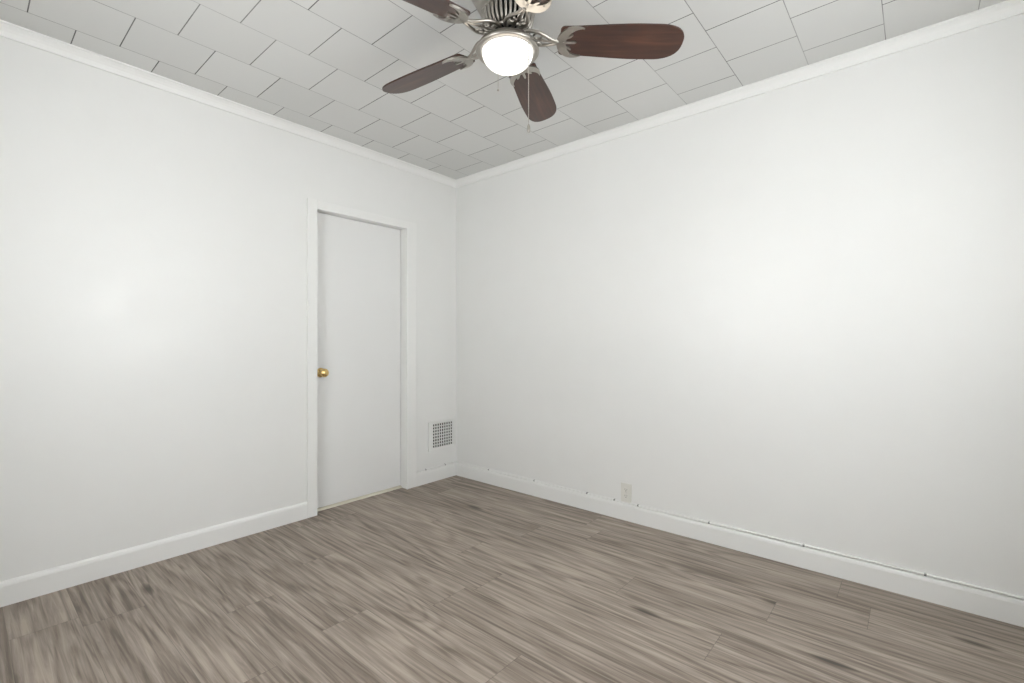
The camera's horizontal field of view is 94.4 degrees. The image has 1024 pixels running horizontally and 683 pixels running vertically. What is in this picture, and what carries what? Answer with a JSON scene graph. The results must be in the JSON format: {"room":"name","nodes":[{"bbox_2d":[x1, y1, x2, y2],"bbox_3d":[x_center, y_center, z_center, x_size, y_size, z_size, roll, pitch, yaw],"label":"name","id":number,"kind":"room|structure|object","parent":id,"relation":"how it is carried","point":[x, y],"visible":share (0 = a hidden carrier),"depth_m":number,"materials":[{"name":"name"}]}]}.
{"room":"empty bedroom","nodes":[
{"label":"empty bedroom","id":0,"kind":"room"},
{"bbox_2d":[0,36,455,581],"bbox_3d":[-1.562,-0.110,2.786,0.150,2.440,3.200,0,0,41],"label":"wall","id":1,"kind":"structure","parent":0,"point":[153,314],"depth_m":2.40,"materials":[{"name":"white paint"}]},
{"bbox_2d":[0,501,307,606],"bbox_3d":[-1.856,1.058,2.316,0.014,0.103,1.745,0,0,40],"label":"baseboard","id":2,"kind":"structure","parent":1,"relation":"attached to","point":[18,589],"depth_m":2.33,"materials":[{"name":"white paint"}]},
{"bbox_2d":[0,19,455,187],"bbox_3d":[-1.435,-1.305,2.783,0.046,0.050,2.940,0,0,40],"label":"crown molding","id":3,"kind":"structure","parent":1,"relation":"attached to","point":[8,30],"depth_m":2.49,"materials":[{"name":"white paint"}]},
{"bbox_2d":[317,212,399,507],"bbox_3d":[-1.062,0.123,3.330,0.104,1.941,0.698,0,0,41],"label":"door","id":4,"kind":"structure","parent":1,"relation":"in","point":[358,358],"depth_m":3.32,"materials":[{"name":"white paint"}]},
{"bbox_2d":[307,198,415,517],"bbox_3d":[-1.069,0.104,3.352,0.165,2.012,0.852,0,0,41],"label":"door frame","id":5,"kind":"structure","parent":1,"relation":"attached to","point":[407,229],"depth_m":3.51,"materials":[{"name":"white paint"}]},
{"bbox_2d":[416,462,455,486],"bbox_3d":[-0.605,1.058,3.780,0.014,0.103,0.403,0,0,40],"label":"baseboard","id":6,"kind":"structure","parent":1,"relation":"attached to","point":[442,472],"depth_m":3.77,"materials":[{"name":"white paint"}]},
{"bbox_2d":[428,419,453,451],"bbox_3d":[-0.571,0.751,3.823,0.010,0.227,0.265,0,0,41],"label":"air vent","id":7,"kind":"object","parent":1,"relation":"in","point":[441,434],"visible":1,"depth_m":3.82,"materials":[{"name":"white metal"}]},
{"bbox_2d":[0,0,1005,178],"bbox_3d":[-0.106,-1.380,1.641,3.850,0.100,3.350,0,0,41],"label":"ceiling","id":8,"kind":"structure","parent":0,"point":[331,67],"depth_m":2.20,"materials":[{"name":"tile"}]},
{"bbox_2d":[382,0,683,132],"bbox_3d":[-0.057,-1.038,1.789,1.246,0.584,1.265,0,0,41],"label":"ceiling fan","id":9,"kind":"object","parent":8,"relation":"attached to","point":[506,44],"visible":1,"depth_m":1.76,"materials":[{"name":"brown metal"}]},
{"bbox_2d":[0,475,1023,682],"bbox_3d":[-0.278,1.160,1.788,4.300,0.100,3.350,0,0,41],"label":"floor","id":10,"kind":"structure","parent":0,"point":[456,579],"depth_m":1.93,"materials":[{"name":"laminate"}]},
{"bbox_2d":[456,14,1023,596],"bbox_3d":[0.933,-0.110,2.858,3.850,2.440,0.150,0,0,41],"label":"wall","id":11,"kind":"structure","parent":0,"point":[794,312],"depth_m":2.37,"materials":[{"name":"white paint"}]},
{"bbox_2d":[621,482,631,502],"bbox_3d":[0.710,0.940,2.945,0.070,0.115,0.008,0,0,41],"label":"electrical outlet","id":12,"kind":"object","parent":11,"relation":"attached to","point":[626,492],"visible":1,"depth_m":2.94,"materials":[{"name":"white plastic"}]},
{"bbox_2d":[456,0,1023,187],"bbox_3d":[0.869,-1.305,2.784,3.550,0.050,0.046,0,0,40],"label":"crown molding","id":13,"kind":"structure","parent":11,"relation":"attached to","point":[1000,11],"depth_m":2.35,"materials":[{"name":"white paint"}]},
{"bbox_2d":[456,462,1023,626],"bbox_3d":[0.879,1.058,2.796,3.550,0.103,0.014,0,0,40],"label":"baseboard","id":14,"kind":"structure","parent":11,"relation":"attached to","point":[992,605],"depth_m":2.36,"materials":[{"name":"white paint"}]},
{"bbox_2d":[416,461,1023,599],"bbox_3d":[0.740,1.000,2.647,3.530,0.018,0.421,0,0,41],"label":"cable","id":15,"kind":"object","parent":14,"relation":"on","point":[924,574],"visible":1,"depth_m":2.39,"materials":[{"name":"white paint"}]}
]}

